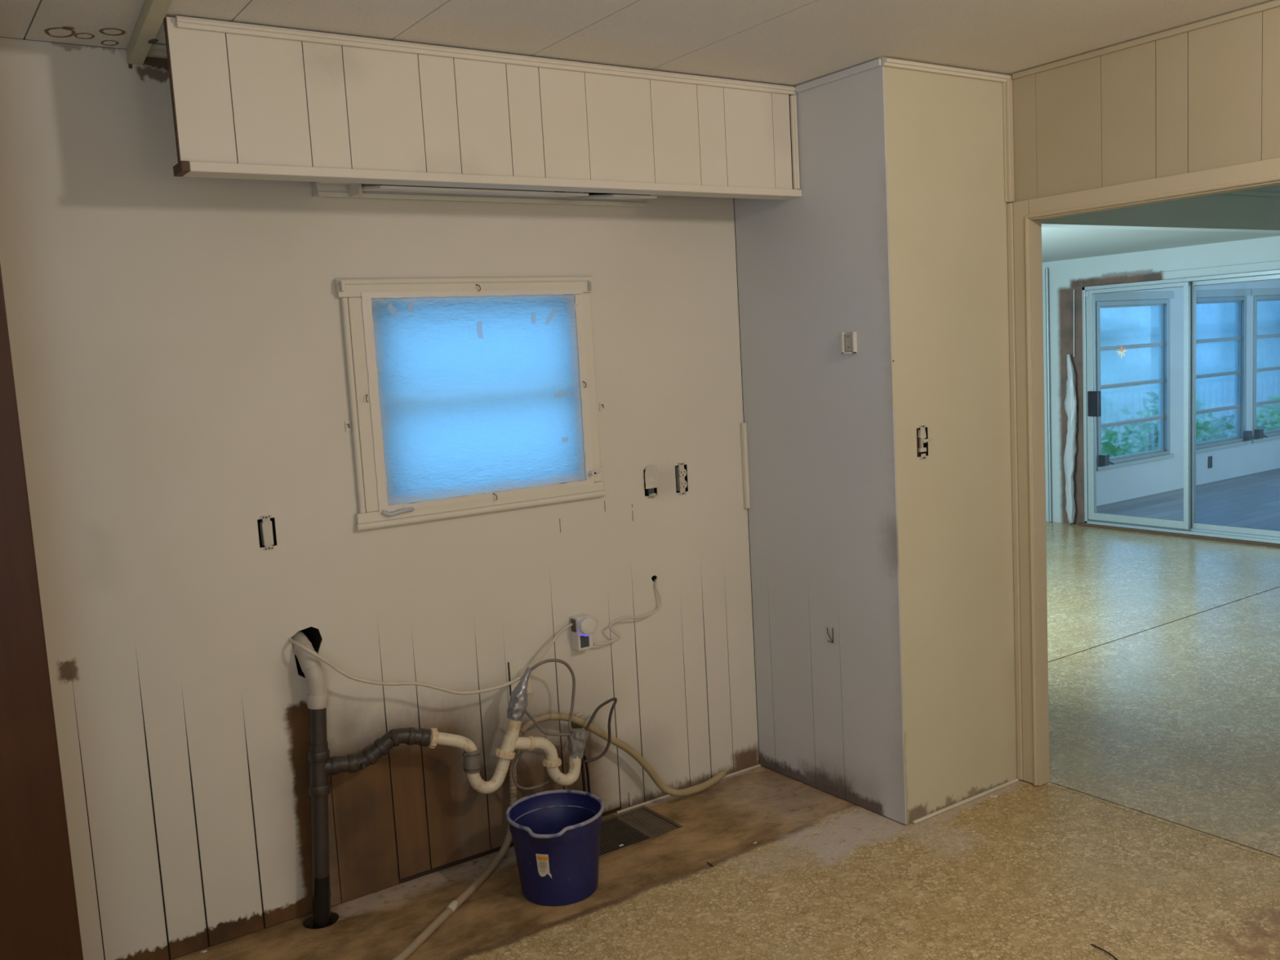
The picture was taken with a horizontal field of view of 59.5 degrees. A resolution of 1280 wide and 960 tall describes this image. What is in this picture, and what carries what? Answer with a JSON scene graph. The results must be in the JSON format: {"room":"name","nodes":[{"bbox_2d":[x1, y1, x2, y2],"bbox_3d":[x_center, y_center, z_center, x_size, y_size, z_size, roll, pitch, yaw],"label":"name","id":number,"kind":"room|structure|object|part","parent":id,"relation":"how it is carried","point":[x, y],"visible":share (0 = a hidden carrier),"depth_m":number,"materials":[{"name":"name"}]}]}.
{"room":"damaged room","nodes":[
{"label":"damaged room","id":0,"kind":"room"},
{"bbox_2d":[0,0,1273,86],"bbox_3d":[0.613,-1.000,1.243,3.566,0.041,4.740,-8,8,-34],"label":"ceiling","id":1,"kind":"structure","parent":0,"point":[784,42],"depth_m":2.81,"materials":[{"name":"white paint"}]},
{"bbox_2d":[126,0,172,68],"bbox_3d":[-0.853,-0.971,2.082,0.044,0.043,1.505,-7,8,-29],"label":"batten","id":2,"kind":"object","parent":1,"relation":"attached to","point":[153,13],"visible":1,"depth_m":2.48,"materials":[{"name":"brown wood"}]},
{"bbox_2d":[146,43,167,58],"bbox_3d":[-1.129,-1.047,2.747,0.146,0.012,0.081,-8,8,-34],"label":"strip","id":3,"kind":"object","parent":1,"relation":"attached to","point":[157,51],"visible":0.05,"depth_m":2.72,"materials":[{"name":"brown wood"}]},
{"bbox_2d":[163,15,801,199],"bbox_3d":[-0.286,-0.961,3.027,1.863,0.338,0.080,-8,8,-34],"label":"soffit","id":4,"kind":"object","parent":1,"relation":"hanging from","point":[249,101],"visible":1,"depth_m":2.88,"materials":[{"name":"paint"}]},
{"bbox_3d":[-0.270,-1.115,2.992,1.840,0.024,0.012,-8,8,-34],"label":"crown","id":5,"kind":"part","parent":4,"relation":"part of","materials":[{"name":"paint"}]},
{"bbox_3d":[0.486,-1.059,3.519,0.020,0.288,0.012,-8,8,-34],"label":"post","id":6,"kind":"part","parent":4,"relation":"part of","materials":[{"name":"paint"}]},
{"bbox_2d":[0,37,1279,959],"bbox_3d":[1.208,-0.224,4.587,8.070,2.370,0.200,-8,8,-34],"label":"wall","id":7,"kind":"structure","parent":0,"point":[177,345],"depth_m":3.03,"materials":[{"name":"white paint"}]},
{"bbox_2d":[257,515,276,551],"bbox_3d":[-1.004,0.139,3.001,0.045,0.093,0.053,-8,8,-34],"label":"wall outlet","id":8,"kind":"object","parent":7,"relation":"attached to","point":[266,526],"visible":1,"depth_m":2.98,"materials":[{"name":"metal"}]},
{"bbox_2d":[344,421,350,431],"bbox_3d":[-0.804,-0.147,3.084,0.012,0.028,0.015,-8,8,-34],"label":"curtain bracket","id":9,"kind":"object","parent":7,"relation":"attached to","point":[346,423],"visible":1,"depth_m":3.09,"materials":[{"name":"paint"}]},
{"bbox_2d":[288,637,523,694],"bbox_3d":[-0.636,0.515,3.147,0.666,0.249,0.113,-6,7,-22],"label":"power cable","id":10,"kind":"object","parent":7,"relation":"attached to","point":[291,640],"visible":0.99,"depth_m":3.11,"materials":[{"name":"white plastic"}]},
{"bbox_2d":[291,631,587,928],"bbox_3d":[-0.541,0.823,3.235,0.864,0.901,0.157,-6,7,-22],"label":"drainpipe","id":11,"kind":"object","parent":7,"relation":"attached to","point":[322,766],"visible":0.98,"depth_m":3.08,"materials":[{"name":"black plastic"}]},
{"bbox_3d":[-0.720,0.746,3.108,0.284,0.095,0.044,-6,7,-23],"label":"drain arm","id":12,"kind":"part","parent":11,"relation":"part of","materials":[{"name":"black plastic"}]},
{"bbox_3d":[-0.535,0.763,3.196,0.151,0.121,0.038,-7,7,-28],"label":"trap arm","id":13,"kind":"part","parent":11,"relation":"part of","materials":[{"name":"white plastic"}]},
{"bbox_2d":[511,751,550,790],"bbox_3d":[-0.333,0.876,3.391,0.123,0.127,0.012,-7,8,-33],"label":"power cable","id":14,"kind":"object","parent":11,"relation":"attached to","point":[518,757],"visible":1,"depth_m":3.37,"materials":[{"name":"grey plastic"}]},
{"bbox_2d":[524,710,570,736],"bbox_3d":[-0.280,0.733,3.381,0.149,0.112,0.018,-7,8,-31],"label":"power cable","id":15,"kind":"object","parent":11,"relation":"attached to","point":[526,713],"visible":0.99,"depth_m":3.38,"materials":[{"name":"grey plastic"}]},
{"bbox_2d":[529,622,573,667],"bbox_3d":[-0.277,0.510,3.422,0.016,0.096,0.233,1,8,33],"label":"power cable","id":16,"kind":"object","parent":11,"relation":"attached to","point":[563,628],"visible":1,"depth_m":3.42,"materials":[{"name":"white plastic"}]},
{"bbox_2d":[531,658,575,732],"bbox_3d":[-0.261,0.656,3.385,0.156,0.238,0.016,-7,8,-30],"label":"power cable","id":17,"kind":"object","parent":11,"relation":"attached to","point":[563,662],"visible":1,"depth_m":3.41,"materials":[{"name":"grey plastic"}]},
{"bbox_2d":[568,755,581,766],"bbox_3d":[-0.198,0.856,3.430,0.042,0.039,0.038,-8,8,-34],"label":"pipe","id":18,"kind":"object","parent":11,"relation":"attached to","point":[574,760],"depth_m":3.41,"materials":[{"name":"white plastic"}]},
{"bbox_2d":[583,697,617,763],"bbox_3d":[-0.123,0.782,3.501,0.133,0.188,0.029,-8,8,-34],"label":"power cable","id":19,"kind":"object","parent":11,"relation":"attached to","point":[614,699],"visible":0.99,"depth_m":3.51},
{"bbox_2d":[334,275,605,531],"bbox_3d":[-0.487,-0.249,3.327,0.816,0.694,0.134,-8,8,-34],"label":"window","id":20,"kind":"structure","parent":7,"relation":"in","point":[369,517],"depth_m":3.18,"materials":[{"name":"paint"}]},
{"bbox_3d":[-0.765,-0.206,3.104,0.043,0.592,0.018,-8,8,-34],"label":"casing","id":21,"kind":"part","parent":20,"relation":"part of","materials":[{"name":"paint"}]},
{"bbox_3d":[-0.488,-0.557,3.268,0.812,0.034,0.019,-8,8,-34],"label":"head casing","id":22,"kind":"part","parent":20,"relation":"part of","materials":[{"name":"paint"}]},
{"bbox_2d":[360,288,594,516],"bbox_3d":[-0.456,-0.244,3.307,0.718,0.625,0.033,-8,8,-35],"label":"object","id":23,"kind":"structure","parent":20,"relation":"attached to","point":[473,393],"depth_m":3.29,"materials":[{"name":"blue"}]},
{"bbox_3d":[-0.454,0.063,3.339,0.812,0.028,0.019,-8,8,-34],"label":"sill casing","id":24,"kind":"part","parent":20,"relation":"part of","materials":[{"name":"paint"}]},
{"bbox_3d":[-0.504,-0.255,3.378,0.698,0.600,0.030,-8,8,-34],"label":"sash","id":25,"kind":"part","parent":20,"relation":"part of","materials":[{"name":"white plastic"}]},
{"bbox_3d":[-0.157,-0.289,3.522,0.038,0.592,0.011,-8,8,-34],"label":"casing","id":26,"kind":"part","parent":20,"relation":"part of","materials":[{"name":"paint"}]},
{"bbox_2d":[311,182,657,206],"bbox_3d":[-0.374,-0.821,3.187,1.053,0.047,0.249,-8,8,-34],"label":"light fixture","id":27,"kind":"object","parent":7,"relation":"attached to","point":[324,189],"visible":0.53,"depth_m":3.14,"materials":[{"name":"paint"}]},
{"bbox_3d":[-0.456,-0.797,3.096,0.624,0.030,0.190,-8,8,-34],"label":"sloping panel","id":28,"kind":"part","parent":27,"relation":"part of","materials":[{"name":"white plastic"}]},
{"bbox_2d":[555,191,649,195],"bbox_3d":[-0.065,-0.874,3.361,0.328,0.014,0.192,-8,8,-34],"label":"vent","id":29,"kind":"object","parent":27,"relation":"attached to","point":[589,193],"depth_m":3.40,"materials":[{"name":"metal"}]},
{"bbox_3d":[-0.066,-0.850,3.361,0.155,0.030,0.190,-8,8,-34],"label":"sloping panel","id":30,"kind":"part","parent":27,"relation":"part of","materials":[{"name":"white plastic"}]},
{"bbox_2d":[507,657,531,695],"bbox_3d":[-0.368,0.609,3.445,0.074,0.112,0.011,-8,8,-34],"label":"cover plate","id":31,"kind":"object","parent":7,"relation":"attached to","point":[517,668],"visible":0.66,"depth_m":3.44,"materials":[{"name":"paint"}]},
{"bbox_2d":[570,711,582,728],"bbox_3d":[-0.200,0.766,3.550,0.033,0.059,0.049,-8,8,-34],"label":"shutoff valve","id":32,"kind":"object","parent":7,"relation":"attached to","point":[574,726],"visible":0.6,"depth_m":3.54,"materials":[{"name":"metal"}]},
{"bbox_3d":[-0.194,0.744,3.546,0.023,0.014,0.011,-8,8,-34],"label":"handle","id":33,"kind":"part","parent":32,"relation":"part of","materials":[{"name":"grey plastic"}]},
{"bbox_2d":[569,613,593,650],"bbox_3d":[-0.185,0.481,3.540,0.056,0.105,0.047,-8,8,-34],"label":"outlet","id":34,"kind":"object","parent":7,"relation":"attached to","point":[580,642],"visible":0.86,"depth_m":3.52,"materials":[{"name":"white plastic"}]},
{"bbox_2d":[580,635,589,648],"bbox_3d":[-0.173,0.507,3.522,0.031,0.038,0.002,-8,8,-34],"label":"socket","id":35,"kind":"object","parent":34,"relation":"attached to","point":[584,640],"depth_m":3.52,"materials":[{"name":"plastic"}]},
{"bbox_2d":[578,617,595,635],"bbox_3d":[-0.166,0.460,3.502,0.055,0.062,0.034,-8,8,-34],"label":"plug","id":36,"kind":"object","parent":34,"relation":"attached to","point":[587,625],"visible":1,"depth_m":3.49,"materials":[{"name":"white plastic"}]},
{"bbox_2d":[599,402,604,411],"bbox_3d":[-0.120,-0.232,3.550,0.012,0.028,0.015,-8,8,-34],"label":"curtain bracket","id":37,"kind":"object","parent":7,"relation":"attached to","point":[601,404],"visible":1,"depth_m":3.55,"materials":[{"name":"paint"}]},
{"bbox_2d":[593,579,661,645],"bbox_3d":[-0.030,0.430,3.642,0.057,0.170,0.300,3,9,44],"label":"power cable","id":38,"kind":"object","parent":7,"relation":"attached to","point":[619,637],"visible":1,"depth_m":3.62,"materials":[{"name":"white plastic"}]},
{"bbox_2d":[628,790,635,806],"bbox_3d":[-0.026,1.057,3.717,0.023,0.050,0.006,-8,8,-34],"label":"wall strip","id":39,"kind":"object","parent":7,"relation":"attached to","point":[631,794],"visible":1,"depth_m":3.71,"materials":[{"name":"paint"}]},
{"bbox_2d":[643,465,660,498],"bbox_3d":[0.026,0.006,3.697,0.056,0.106,0.062,-8,8,-34],"label":"wall outlet","id":40,"kind":"object","parent":7,"relation":"attached to","point":[651,481],"visible":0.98,"depth_m":3.68,"materials":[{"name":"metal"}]},
{"bbox_2d":[675,462,688,495],"bbox_3d":[0.129,-0.005,3.772,0.049,0.109,0.054,-8,8,-34],"label":"wall outlet","id":41,"kind":"object","parent":7,"relation":"attached to","point":[681,470],"visible":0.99,"depth_m":3.75,"materials":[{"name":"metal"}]},
{"bbox_2d":[678,468,686,476],"bbox_3d":[0.142,-0.024,3.752,0.030,0.025,0.005,-8,8,-34],"label":"socket","id":42,"kind":"object","parent":41,"relation":"attached to","point":[682,472],"depth_m":3.75,"materials":[{"name":"white plastic"}]},
{"bbox_2d":[679,480,687,488],"bbox_3d":[0.145,0.015,3.756,0.030,0.025,0.005,-8,8,-34],"label":"socket","id":43,"kind":"object","parent":41,"relation":"attached to","point":[682,484],"depth_m":3.75,"materials":[{"name":"white plastic"}]},
{"bbox_2d":[616,764,760,813],"bbox_3d":[0.178,1.060,3.857,0.618,0.009,0.008,-8,8,-34],"label":"baseboard","id":44,"kind":"structure","parent":7,"relation":"attached to","point":[758,765],"depth_m":3.78,"materials":[{"name":"white wood"}]},
{"bbox_2d":[1008,0,1279,203],"bbox_3d":[2.149,-0.034,2.341,0.042,2.300,4.600,-8,8,-34],"label":"wall","id":45,"kind":"structure","parent":7,"relation":"in","point":[1208,97],"depth_m":3.14,"materials":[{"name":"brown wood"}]},
{"bbox_2d":[1013,157,1279,786],"bbox_3d":[1.652,0.107,3.085,0.066,1.903,1.408,-8,8,-34],"label":"door frame","id":46,"kind":"structure","parent":45,"relation":"attached to","point":[1028,215],"depth_m":3.57,"materials":[{"name":"paint"}]},
{"bbox_3d":[1.600,-0.805,2.945,0.014,0.056,1.351,-8,8,-34],"label":"casing","id":47,"kind":"part","parent":46,"relation":"part of","materials":[{"name":"paint"}]},
{"bbox_2d":[1012,0,1279,79],"bbox_3d":[1.557,-1.215,2.929,0.012,0.016,1.384,-8,8,-34],"label":"trim","id":48,"kind":"structure","parent":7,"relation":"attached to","point":[1276,3],"depth_m":3.11,"materials":[{"name":"paint"}]},
{"bbox_3d":[2.890,-1.426,5.542,3.769,0.020,0.010,-8,8,-34],"label":"header trim","id":49,"kind":"part","parent":7,"relation":"part of","materials":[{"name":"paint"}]},
{"bbox_2d":[171,467,1279,959],"bbox_3d":[4.308,0.800,5.473,13.970,0.310,7.270,-8,8,-34],"label":"floor","id":50,"kind":"structure","parent":0,"point":[966,881],"depth_m":3.32,"materials":[{"name":"beige tile"}]},
{"bbox_2d":[0,264,83,959],"bbox_3d":[-1.602,0.236,2.260,0.640,2.196,0.488,-8,8,-34],"label":"door","id":51,"kind":"structure","parent":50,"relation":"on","point":[39,915],"depth_m":2.24,"materials":[{"name":"brown wood"}]},
{"bbox_2d":[505,789,604,906],"bbox_3d":[-0.234,1.044,3.176,0.280,0.237,0.280,-8,8,-34],"label":"bucket","id":52,"kind":"object","parent":50,"relation":"on","point":[555,833],"visible":1,"depth_m":3.10,"materials":[{"name":"blue plastic"}]},
{"bbox_3d":[-0.267,1.030,3.054,0.030,0.015,0.003,-1,7,15],"label":"label panel","id":53,"kind":"part","parent":52,"relation":"part of","materials":[{"name":"paper"}]},
{"bbox_2d":[539,862,547,871],"bbox_3d":[-0.264,1.056,3.058,0.024,0.029,0.004,-1,7,15],"label":"print","id":54,"kind":"object","parent":52,"relation":"on","point":[543,865],"depth_m":3.06},
{"bbox_2d":[391,712,726,959],"bbox_3d":[-0.313,0.946,3.312,0.279,0.413,1.617,2,8,38],"label":"hose","id":55,"kind":"object","parent":50,"relation":"on","point":[455,904],"visible":0.8,"depth_m":3.42,"materials":[{"name":"beige plastic"}]},
{"bbox_2d":[599,805,683,856],"bbox_3d":[-0.066,1.117,3.544,0.345,0.016,0.219,-8,8,-34],"label":"floor grate","id":56,"kind":"object","parent":50,"relation":"on","point":[646,824],"visible":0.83,"depth_m":3.57,"materials":[{"name":"metal"}]},
{"bbox_2d":[581,757,586,791],"bbox_3d":[-0.177,0.948,3.525,0.017,0.192,0.009,-8,8,-34],"label":"tube","id":57,"kind":"object","parent":56,"relation":"on","point":[582,760],"visible":0.49,"depth_m":3.52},
{"bbox_2d":[582,751,591,793],"bbox_3d":[-0.165,0.950,3.533,0.024,0.195,0.009,-8,8,-34],"label":"tube","id":58,"kind":"object","parent":56,"relation":"on","point":[584,754],"visible":0.61,"depth_m":3.53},
{"bbox_2d":[883,57,1017,825],"bbox_3d":[0.962,-0.104,3.538,0.554,2.300,0.100,-8,8,-34],"label":"wall pier","id":59,"kind":"object","parent":50,"relation":"on","point":[947,206],"visible":0.93,"depth_m":3.48,"materials":[{"name":"paint"}]},
{"bbox_2d":[891,357,897,408],"bbox_3d":[0.755,-0.287,3.317,0.022,0.152,0.002,-8,8,-34],"label":"plate","id":60,"kind":"object","parent":59,"relation":"attached to","point":[894,365],"visible":1,"depth_m":3.32,"materials":[{"name":"paint"}]},
{"bbox_2d":[916,424,932,459],"bbox_3d":[0.853,-0.116,3.413,0.049,0.105,0.072,-8,8,-34],"label":"wall switch","id":61,"kind":"object","parent":59,"relation":"attached to","point":[922,432],"visible":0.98,"depth_m":3.40,"materials":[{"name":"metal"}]},
{"bbox_3d":[0.873,-0.119,3.399,0.028,0.015,0.012,-2,7,13],"label":"lever","id":62,"kind":"part","parent":61,"relation":"part of","materials":[{"name":"white plastic"}]},
{"bbox_2d":[912,778,1018,823],"bbox_3d":[1.060,1.035,3.623,0.511,0.007,0.011,-8,8,-34],"label":"baseboard","id":63,"kind":"object","parent":59,"relation":"attached to","point":[1015,780],"visible":1,"depth_m":3.61,"materials":[{"name":"paint"}]},
{"bbox_2d":[1002,77,1014,202],"bbox_3d":[1.160,-1.069,3.528,0.026,0.382,0.024,-8,8,-34],"label":"trim","id":64,"kind":"structure","parent":59,"relation":"attached to","point":[1007,92],"depth_m":3.52,"materials":[{"name":"paint"}]},
{"bbox_2d":[1006,202,1022,780],"bbox_3d":[1.228,0.064,3.660,0.018,1.900,0.021,-8,8,-34],"label":"trim","id":65,"kind":"structure","parent":59,"relation":"attached to","point":[1009,206],"depth_m":3.65,"materials":[{"name":"paint"}]},
{"bbox_2d":[1090,943,1118,959],"bbox_3d":[1.121,1.138,2.705,0.005,0.010,0.084,-6,7,-23],"label":"cable","id":66,"kind":"object","parent":50,"relation":"on","point":[1105,951],"visible":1,"depth_m":2.70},
{"bbox_2d":[1048,594,1256,662],"bbox_3d":[2.866,0.717,5.778,4.020,0.047,0.005,-8,8,-34],"label":"seam","id":67,"kind":"structure","parent":50,"relation":"on","point":[1255,594],"depth_m":5.49,"materials":[{"name":"brown wood"}]},
{"bbox_2d":[1049,781,1279,861],"bbox_3d":[2.227,1.129,2.483,0.032,0.051,4.600,-8,8,-34],"label":"threshold","id":68,"kind":"object","parent":50,"relation":"on","point":[1050,781],"visible":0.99,"depth_m":3.38,"materials":[{"name":"silver metal"}]},
{"bbox_2d":[733,57,919,824],"bbox_3d":[0.611,-0.098,3.655,0.120,2.300,0.690,-8,8,-34],"label":"wall","id":69,"kind":"structure","parent":0,"point":[813,268],"depth_m":3.57,"materials":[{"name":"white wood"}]},
{"bbox_2d":[740,422,750,508],"bbox_3d":[0.368,-0.050,3.898,0.018,0.300,0.019,-8,8,-34],"label":"trim","id":70,"kind":"structure","parent":69,"relation":"attached to","point":[743,425],"depth_m":3.89,"materials":[{"name":"paint"}]},
{"bbox_2d":[826,627,833,643],"bbox_3d":[0.620,0.504,3.649,0.003,0.051,0.028,-8,8,-34],"label":"hook","id":71,"kind":"object","parent":69,"relation":"attached to","point":[832,642],"depth_m":3.64,"materials":[{"name":"grey metal"}]},
{"bbox_2d":[795,58,881,93],"bbox_3d":[0.589,-1.207,3.350,0.012,0.020,0.353,-8,8,-34],"label":"trim","id":72,"kind":"structure","parent":69,"relation":"attached to","point":[876,63],"depth_m":3.33,"materials":[{"name":"paint"}]},
{"bbox_2d":[840,331,857,354],"bbox_3d":[0.640,-0.419,3.429,0.013,0.066,0.054,-8,8,-34],"label":"thermostat","id":73,"kind":"object","parent":69,"relation":"attached to","point":[849,340],"visible":1,"depth_m":3.42,"materials":[{"name":"white plastic"}]},
{"bbox_2d":[881,57,1012,82],"bbox_3d":[0.928,-1.226,3.354,0.563,0.022,0.022,-8,8,-34],"label":"trim","id":74,"kind":"structure","parent":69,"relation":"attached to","point":[887,62],"depth_m":3.33,"materials":[{"name":"paint"}]},
{"bbox_2d":[1041,262,1045,488],"bbox_3d":[1.540,-0.463,7.672,3.819,2.005,0.100,-8,8,-34],"label":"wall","id":75,"kind":"structure","parent":0,"point":[1042,263],"depth_m":8.68,"materials":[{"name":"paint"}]},
{"bbox_2d":[1041,226,1279,262],"bbox_3d":[2.176,-1.419,6.639,3.920,0.055,2.399,-8,8,-34],"label":"ceiling","id":76,"kind":"structure","parent":0,"point":[1057,243],"depth_m":6.89,"materials":[{"name":"paint"}]},
{"bbox_2d":[1042,235,1279,524],"bbox_3d":[5.122,-0.617,5.872,0.112,2.320,7.100,-8,8,-34],"label":"wall","id":77,"kind":"structure","parent":0,"point":[1263,254],"depth_m":8.40,"materials":[{"name":"paint"}]},
{"bbox_2d":[1044,268,1052,521],"bbox_3d":[3.155,-0.644,8.652,0.029,1.951,0.030,-8,8,-34],"label":"trim","id":78,"kind":"structure","parent":77,"relation":"attached to","point":[1046,269],"depth_m":8.64,"materials":[{"name":"wood"}]},
{"bbox_2d":[1063,289,1077,523],"bbox_3d":[3.255,-0.544,8.471,0.072,1.769,0.116,-8,8,-34],"label":"plastic","id":79,"kind":"object","parent":77,"relation":"hanging from","point":[1070,402],"visible":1,"depth_m":8.48,"materials":[{"name":"white plastic"}]},
{"bbox_3d":[3.326,-0.573,8.431,0.012,1.846,0.055,-8,8,-34],"label":"door casing","id":80,"kind":"part","parent":77,"relation":"part of","materials":[{"name":"paint"}]},
{"bbox_2d":[1077,269,1279,546],"bbox_3d":[3.881,-0.488,7.667,0.150,1.791,1.940,-8,8,-34],"label":"door","id":81,"kind":"structure","parent":77,"relation":"in","point":[1091,397],"depth_m":7.84,"materials":[{"name":"metal"}]},
{"bbox_3d":[3.366,-0.565,8.307,0.038,0.187,0.095,-8,8,-34],"label":"handle","id":82,"kind":"part","parent":81,"relation":"part of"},
{"bbox_2d":[1116,345,1127,358],"bbox_3d":[3.487,-0.927,8.108,0.003,0.099,0.089,-8,8,-34],"label":"sticker","id":83,"kind":"object","parent":81,"relation":"attached to","point":[1121,350],"visible":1,"depth_m":8.11,"materials":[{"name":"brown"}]},
{"bbox_3d":[3.577,-0.529,8.066,0.030,1.712,0.782,-8,8,-34],"label":"sliding panel","id":84,"kind":"part","parent":81,"relation":"part of","materials":[{"name":"metal"}]},
{"bbox_3d":[3.936,0.391,7.772,0.136,0.019,1.940,-8,8,-34],"label":"sill","id":85,"kind":"part","parent":81,"relation":"part of","materials":[{"name":"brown metal"}]},
{"bbox_3d":[4.118,-0.480,7.374,0.030,1.712,1.036,-8,8,-34],"label":"fixed panel","id":86,"kind":"part","parent":81,"relation":"part of","materials":[{"name":"glass"}]},
{"bbox_3d":[3.829,-1.401,7.529,0.012,0.055,1.895,-8,8,-34],"label":"door casing","id":87,"kind":"part","parent":77,"relation":"part of","materials":[{"name":"paint"}]},
{"bbox_2d":[1094,279,1279,506],"bbox_3d":[5.532,-1.091,10.536,5.880,2.150,0.106,-8,8,-34],"label":"wall","id":88,"kind":"structure","parent":0,"point":[1143,479],"depth_m":10.03,"materials":[{"name":"paint"}]},
{"bbox_2d":[1094,291,1173,471],"bbox_3d":[4.236,-0.866,9.587,1.200,1.465,0.162,-8,8,-34],"label":"window","id":89,"kind":"structure","parent":88,"relation":"in","point":[1134,421],"depth_m":9.63,"materials":[{"name":"glass"}]},
{"bbox_3d":[4.186,-1.318,9.571,0.956,0.321,0.004,-8,8,-34],"label":"pane","id":90,"kind":"part","parent":89,"relation":"part of","materials":[{"name":"clear glass"}]},
{"bbox_3d":[4.205,-0.983,9.609,0.956,0.286,0.004,-8,8,-34],"label":"pane","id":91,"kind":"part","parent":89,"relation":"part of","materials":[{"name":"clear glass"}]},
{"bbox_3d":[4.223,-0.663,9.646,0.956,0.291,0.004,-8,8,-34],"label":"pane","id":92,"kind":"part","parent":89,"relation":"part of","materials":[{"name":"clear glass"}]},
{"bbox_3d":[4.240,-0.354,9.682,0.956,0.264,0.004,-8,8,-34],"label":"pane","id":93,"kind":"part","parent":89,"relation":"part of","materials":[{"name":"clear glass"}]},
{"bbox_3d":[4.186,-1.315,9.572,0.986,0.353,0.025,-8,8,-34],"label":"awning sash","id":94,"kind":"part","parent":89,"relation":"part of","materials":[{"name":"glass"}]},
{"bbox_3d":[4.205,-0.980,9.610,0.986,0.318,0.025,-8,8,-34],"label":"awning sash","id":95,"kind":"part","parent":89,"relation":"part of","materials":[{"name":"glass"}]},
{"bbox_3d":[4.223,-0.660,9.647,0.986,0.323,0.025,-8,8,-34],"label":"awning sash","id":96,"kind":"part","parent":89,"relation":"part of","materials":[{"name":"glass"}]},
{"bbox_3d":[4.240,-0.351,9.682,0.986,0.296,0.025,-8,8,-34],"label":"awning sash","id":97,"kind":"part","parent":89,"relation":"part of","materials":[{"name":"glass"}]},
{"bbox_2d":[1208,456,1212,468],"bbox_3d":[5.277,-0.165,10.369,0.070,0.110,0.005,-8,8,-34],"label":"outlet plate","id":98,"kind":"object","parent":88,"relation":"attached to","point":[1210,458],"depth_m":10.36,"materials":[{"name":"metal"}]},
{"bbox_2d":[1195,288,1257,453],"bbox_3d":[5.337,-1.014,10.336,1.120,1.465,0.163,-8,8,-34],"label":"window","id":99,"kind":"structure","parent":88,"relation":"in","point":[1220,365],"depth_m":10.43,"materials":[{"name":"glass"}]},
{"bbox_3d":[5.342,-0.502,10.431,0.876,0.264,0.004,-8,8,-34],"label":"pane","id":100,"kind":"part","parent":99,"relation":"part of","materials":[{"name":"clear glass"}]},
{"bbox_3d":[5.287,-1.466,10.320,0.876,0.321,0.004,-8,8,-34],"label":"pane","id":101,"kind":"part","parent":99,"relation":"part of","materials":[{"name":"clear glass"}]},
{"bbox_3d":[5.306,-1.131,10.358,0.876,0.286,0.004,-8,8,-34],"label":"pane","id":102,"kind":"part","parent":99,"relation":"part of","materials":[{"name":"clear glass"}]},
{"bbox_3d":[5.324,-0.811,10.395,0.876,0.291,0.004,-8,8,-34],"label":"pane","id":103,"kind":"part","parent":99,"relation":"part of","materials":[{"name":"clear glass"}]},
{"bbox_3d":[5.287,-1.463,10.321,0.906,0.353,0.025,-8,8,-34],"label":"awning sash","id":104,"kind":"part","parent":99,"relation":"part of","materials":[{"name":"glass"}]},
{"bbox_3d":[5.306,-1.128,10.359,0.906,0.318,0.025,-8,8,-34],"label":"awning sash","id":105,"kind":"part","parent":99,"relation":"part of","materials":[{"name":"glass"}]},
{"bbox_3d":[5.324,-0.808,10.396,0.906,0.323,0.025,-8,8,-34],"label":"awning sash","id":106,"kind":"part","parent":99,"relation":"part of","materials":[{"name":"glass"}]},
{"bbox_3d":[5.341,-0.499,10.431,0.906,0.296,0.025,-8,8,-34],"label":"awning sash","id":107,"kind":"part","parent":99,"relation":"part of","materials":[{"name":"glass"}]},
{"bbox_2d":[1250,288,1279,443],"bbox_3d":[6.274,-1.140,10.973,1.120,1.465,0.162,-8,8,-34],"label":"window","id":108,"kind":"structure","parent":88,"relation":"in","point":[1266,308],"depth_m":10.89,"materials":[{"name":"glass"}]},
{"bbox_3d":[6.243,-1.254,10.997,0.906,0.318,0.025,-8,8,-34],"label":"awning sash","id":109,"kind":"part","parent":108,"relation":"part of","materials":[{"name":"glass"}]},
{"bbox_3d":[6.243,-1.257,10.996,0.876,0.286,0.004,-8,8,-34],"label":"pane","id":110,"kind":"part","parent":108,"relation":"part of","materials":[{"name":"clear glass"}]},
{"bbox_3d":[6.261,-0.934,11.033,0.906,0.323,0.025,-8,8,-34],"label":"awning sash","id":111,"kind":"part","parent":108,"relation":"part of","materials":[{"name":"glass"}]},
{"bbox_3d":[6.261,-0.937,11.033,0.876,0.291,0.004,-8,8,-34],"label":"pane","id":112,"kind":"part","parent":108,"relation":"part of","materials":[{"name":"clear glass"}]},
{"bbox_3d":[6.278,-0.625,11.069,0.906,0.296,0.025,-8,8,-34],"label":"awning sash","id":113,"kind":"part","parent":108,"relation":"part of","materials":[{"name":"glass"}]},
{"bbox_3d":[6.278,-0.628,11.068,0.876,0.264,0.004,-8,8,-34],"label":"pane","id":114,"kind":"part","parent":108,"relation":"part of","materials":[{"name":"clear glass"}]},
{"bbox_3d":[6.224,-1.589,10.958,0.906,0.353,0.025,-8,8,-34],"label":"awning sash","id":115,"kind":"part","parent":108,"relation":"part of","materials":[{"name":"glass"}]},
{"bbox_3d":[6.224,-1.592,10.957,0.876,0.321,0.004,-8,8,-34],"label":"pane","id":116,"kind":"part","parent":108,"relation":"part of","materials":[{"name":"clear glass"}]}
]}

